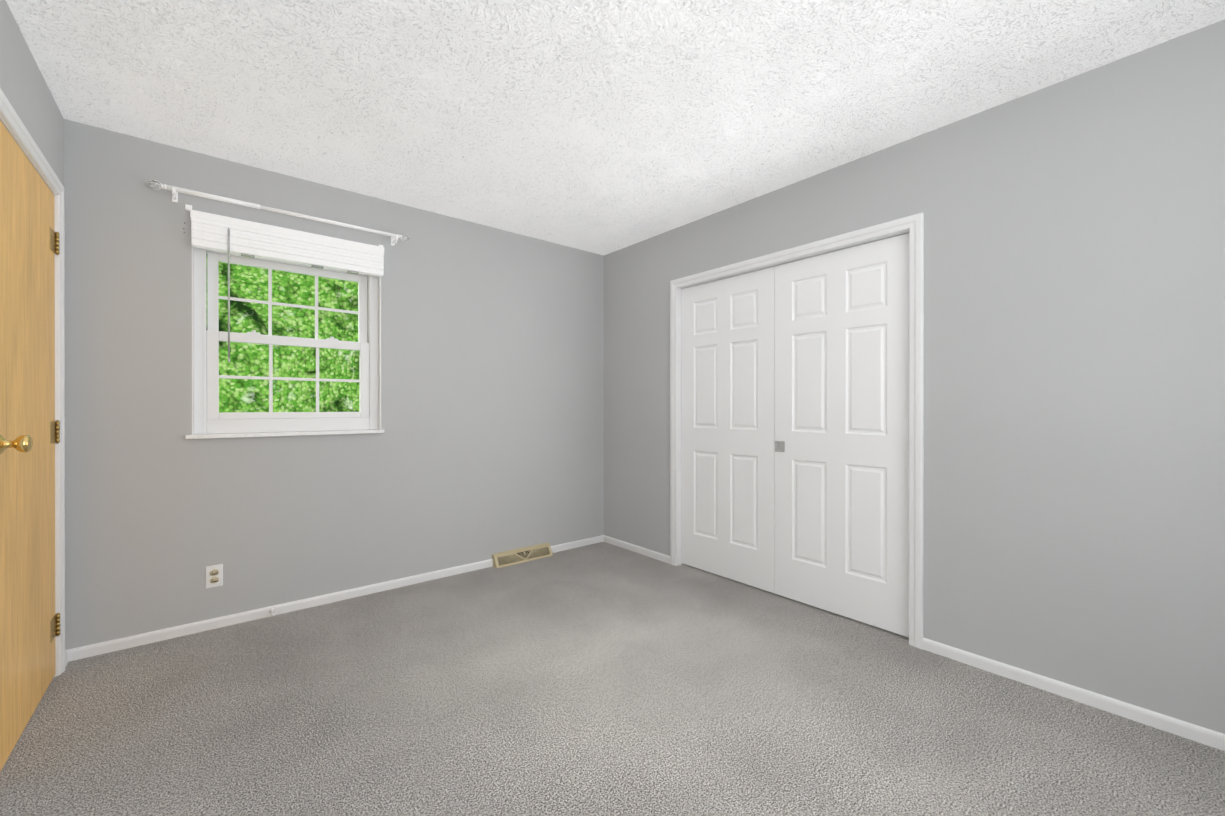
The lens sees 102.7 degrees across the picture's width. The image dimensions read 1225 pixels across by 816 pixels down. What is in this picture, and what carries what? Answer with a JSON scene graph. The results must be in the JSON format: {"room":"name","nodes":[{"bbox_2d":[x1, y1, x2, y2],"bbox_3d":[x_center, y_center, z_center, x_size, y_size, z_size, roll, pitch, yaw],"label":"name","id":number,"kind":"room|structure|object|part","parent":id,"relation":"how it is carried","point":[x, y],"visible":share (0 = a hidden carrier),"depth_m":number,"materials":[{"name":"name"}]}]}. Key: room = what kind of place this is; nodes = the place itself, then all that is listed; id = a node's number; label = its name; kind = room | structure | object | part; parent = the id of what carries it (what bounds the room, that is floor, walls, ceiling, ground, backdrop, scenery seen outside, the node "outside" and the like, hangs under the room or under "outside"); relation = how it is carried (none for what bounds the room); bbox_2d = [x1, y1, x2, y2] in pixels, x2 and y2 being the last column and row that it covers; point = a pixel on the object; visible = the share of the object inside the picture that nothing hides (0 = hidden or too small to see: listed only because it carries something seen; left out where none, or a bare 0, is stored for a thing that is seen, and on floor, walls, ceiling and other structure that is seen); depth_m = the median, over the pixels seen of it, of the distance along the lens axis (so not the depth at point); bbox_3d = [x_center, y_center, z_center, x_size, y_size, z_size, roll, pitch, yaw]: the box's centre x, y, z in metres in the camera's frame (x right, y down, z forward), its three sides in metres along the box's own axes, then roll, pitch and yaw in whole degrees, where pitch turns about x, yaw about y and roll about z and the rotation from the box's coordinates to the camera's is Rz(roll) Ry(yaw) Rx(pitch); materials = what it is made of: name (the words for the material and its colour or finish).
{"room":"empty bedroom","nodes":[
{"label":"empty bedroom","id":0,"kind":"room"},
{"bbox_2d":[0,0,63,185],"bbox_3d":[-1.232,-0.076,0.625,0.120,2.440,4.000,0,0,-40],"label":"wall","id":1,"kind":"structure","parent":0,"point":[26,91],"depth_m":1.77,"materials":[{"name":"grey paint"}]},
{"bbox_2d":[0,121,59,770],"bbox_3d":[-2.095,0.116,1.778,0.102,2.028,0.817,0,0,-40],"label":"entry door","id":2,"kind":"structure","parent":1,"relation":"in","point":[29,438],"depth_m":1.74,"materials":[{"name":"brown wood"}]},
{"bbox_3d":[-1.861,0.112,1.524,0.068,0.066,0.066,0,0,-40],"label":"knob","id":3,"kind":"part","parent":2,"relation":"part of","materials":[{"name":"gold metal"}]},
{"bbox_2d":[0,88,64,676],"bbox_3d":[-2.143,0.089,1.734,0.137,2.105,0.938,0,0,-40],"label":"door frame","id":4,"kind":"structure","parent":1,"relation":"attached to","point":[15,124],"depth_m":2.09,"materials":[{"name":"white wood"}]},
{"bbox_2d":[64,119,603,649],"bbox_3d":[-1.308,-0.081,3.240,3.347,2.440,0.120,0,0,-40],"label":"wall","id":5,"kind":"structure","parent":0,"point":[486,443],"depth_m":2.79,"materials":[{"name":"grey paint"}]},
{"bbox_2d":[206,564,222,588],"bbox_3d":[-2.060,0.870,2.533,0.070,0.114,0.009,0,0,-40],"label":"duplex electrical outlet","id":6,"kind":"object","parent":5,"relation":"attached to","point":[214,575],"visible":1,"depth_m":2.53,"materials":[{"name":"white plastic"}]},
{"bbox_2d":[147,180,408,245],"bbox_3d":[-1.759,-1.054,2.720,1.198,0.069,0.101,0,0,-40],"label":"curtain rod","id":7,"kind":"object","parent":5,"relation":"attached to","point":[157,185],"visible":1,"depth_m":2.57,"materials":[{"name":"white metal"}]},
{"bbox_2d":[65,559,492,666],"bbox_3d":[-1.653,1.114,2.851,2.076,0.052,0.040,0,0,-40],"label":"baseboard","id":8,"kind":"structure","parent":5,"relation":"attached to","point":[95,649],"depth_m":2.63,"materials":[{"name":"white wood"}]},
{"bbox_2d":[269,608,274,616],"bbox_3d":[-1.842,1.110,2.654,0.025,0.024,0.078,0,0,-40],"label":"doorstop","id":9,"kind":"object","parent":8,"relation":"attached to","point":[271,610],"visible":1,"depth_m":2.66,"materials":[{"name":"white"}]},
{"bbox_2d":[185,247,383,438],"bbox_3d":[-1.818,-0.363,2.794,0.932,1.035,0.143,0,0,-40],"label":"window","id":10,"kind":"structure","parent":5,"relation":"in","point":[209,420],"depth_m":2.74,"materials":[{"name":"white wood"}]},
{"bbox_2d":[183,204,383,361],"bbox_3d":[-1.767,-0.628,2.731,0.947,0.785,0.076,0,0,-40],"label":"window blind","id":11,"kind":"object","parent":10,"relation":"attached to","point":[229,235],"visible":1,"depth_m":2.66,"materials":[{"name":"white plastic"}]},
{"bbox_3d":[-1.846,-0.593,2.837,0.773,0.465,0.028,0,0,-40],"label":"sash","id":12,"kind":"part","parent":10,"relation":"part of","materials":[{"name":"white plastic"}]},
{"bbox_3d":[-1.826,-0.173,2.813,0.781,0.466,0.028,0,0,-40],"label":"sash","id":13,"kind":"part","parent":10,"relation":"part of","materials":[{"name":"white plastic"}]},
{"bbox_3d":[-1.846,-0.593,2.837,0.689,0.393,0.004,0,0,-40],"label":"sash glass","id":14,"kind":"part","parent":10,"relation":"part of","materials":[{"name":"clear glass"}]},
{"bbox_3d":[-1.826,-0.166,2.813,0.689,0.388,0.004,0,0,-40],"label":"sash glass","id":15,"kind":"part","parent":10,"relation":"part of","materials":[{"name":"clear glass"}]},
{"bbox_2d":[550,535,604,552],"bbox_3d":[-0.293,1.112,3.999,0.545,0.052,0.012,0,0,-40],"label":"baseboard","id":16,"kind":"structure","parent":5,"relation":"attached to","point":[565,546],"depth_m":4.00,"materials":[{"name":"white wood"}]},
{"bbox_2d":[0,541,1224,815],"bbox_3d":[0.009,1.172,1.658,3.347,0.060,4.240,0,0,-40],"label":"floor","id":17,"kind":"structure","parent":0,"point":[602,679],"depth_m":1.78,"materials":[{"name":"carpet"}]},
{"bbox_2d":[492,543,552,567],"bbox_3d":[-0.663,1.095,3.651,0.475,0.086,0.075,0,0,-40],"label":"air vent register","id":18,"kind":"object","parent":17,"relation":"on","point":[518,556],"visible":1,"depth_m":3.63,"materials":[{"name":"beige metal"}]},
{"bbox_2d":[6,0,1224,254],"bbox_3d":[0.009,-1.328,1.653,3.347,0.060,4.240,0,0,-40],"label":"ceiling","id":19,"kind":"structure","parent":0,"point":[602,126],"depth_m":1.96,"materials":[{"name":"white paint"}]},
{"bbox_2d":[604,19,1224,733],"bbox_3d":[1.250,-0.080,2.687,0.120,2.440,4.000,0,0,-40],"label":"wall","id":20,"kind":"structure","parent":0,"point":[1074,381],"depth_m":1.96,"materials":[{"name":"grey paint"}]},
{"bbox_2d":[605,535,669,563],"bbox_3d":[0.174,1.112,3.882,0.012,0.052,0.790,0,0,-40],"label":"baseboard","id":21,"kind":"structure","parent":20,"relation":"attached to","point":[650,553],"depth_m":3.84,"materials":[{"name":"white wood"}]},
{"bbox_2d":[682,266,774,592],"bbox_3d":[0.756,0.132,3.278,0.035,1.989,0.753,0,0,-40],"label":"closet door","id":22,"kind":"structure","parent":20,"relation":"in","point":[728,391],"depth_m":3.23,"materials":[{"name":"white paint"}]},
{"bbox_2d":[670,212,923,648],"bbox_3d":[0.988,0.128,2.979,0.090,2.023,1.551,0,0,-40],"label":"door frame","id":23,"kind":"structure","parent":20,"relation":"attached to","point":[679,446],"depth_m":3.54,"materials":[{"name":"white wood"}]},
{"bbox_2d":[774,233,908,636],"bbox_3d":[1.239,0.134,2.697,0.035,1.989,0.753,0,0,-40],"label":"closet door","id":24,"kind":"structure","parent":20,"relation":"in","point":[841,504],"depth_m":2.65,"materials":[{"name":"white paint"}]},
{"bbox_2d":[775,441,784,451],"bbox_3d":[1.007,0.232,2.946,0.004,0.064,0.064,0,0,-40],"label":"door handle","id":25,"kind":"object","parent":24,"relation":"attached to","point":[779,446],"visible":1,"depth_m":2.94,"materials":[{"name":"silver metal"}]},
{"bbox_2d":[922,637,1224,750],"bbox_3d":[1.965,1.116,1.726,0.012,0.052,1.545,0,0,-40],"label":"baseboard","id":26,"kind":"structure","parent":20,"relation":"attached to","point":[1203,735],"depth_m":1.88,"materials":[{"name":"white wood"}]},
{"label":"outside","id":27,"kind":"structure","parent":0,"visible":0},
{"bbox_2d":[206,253,358,412],"bbox_3d":[-3.355,-0.365,5.621,10.000,10.000,0.700,0,0,-40],"label":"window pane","id":28,"kind":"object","parent":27,"point":[245,359],"depth_m":5.33,"materials":[{"name":"green plant"}]}
]}

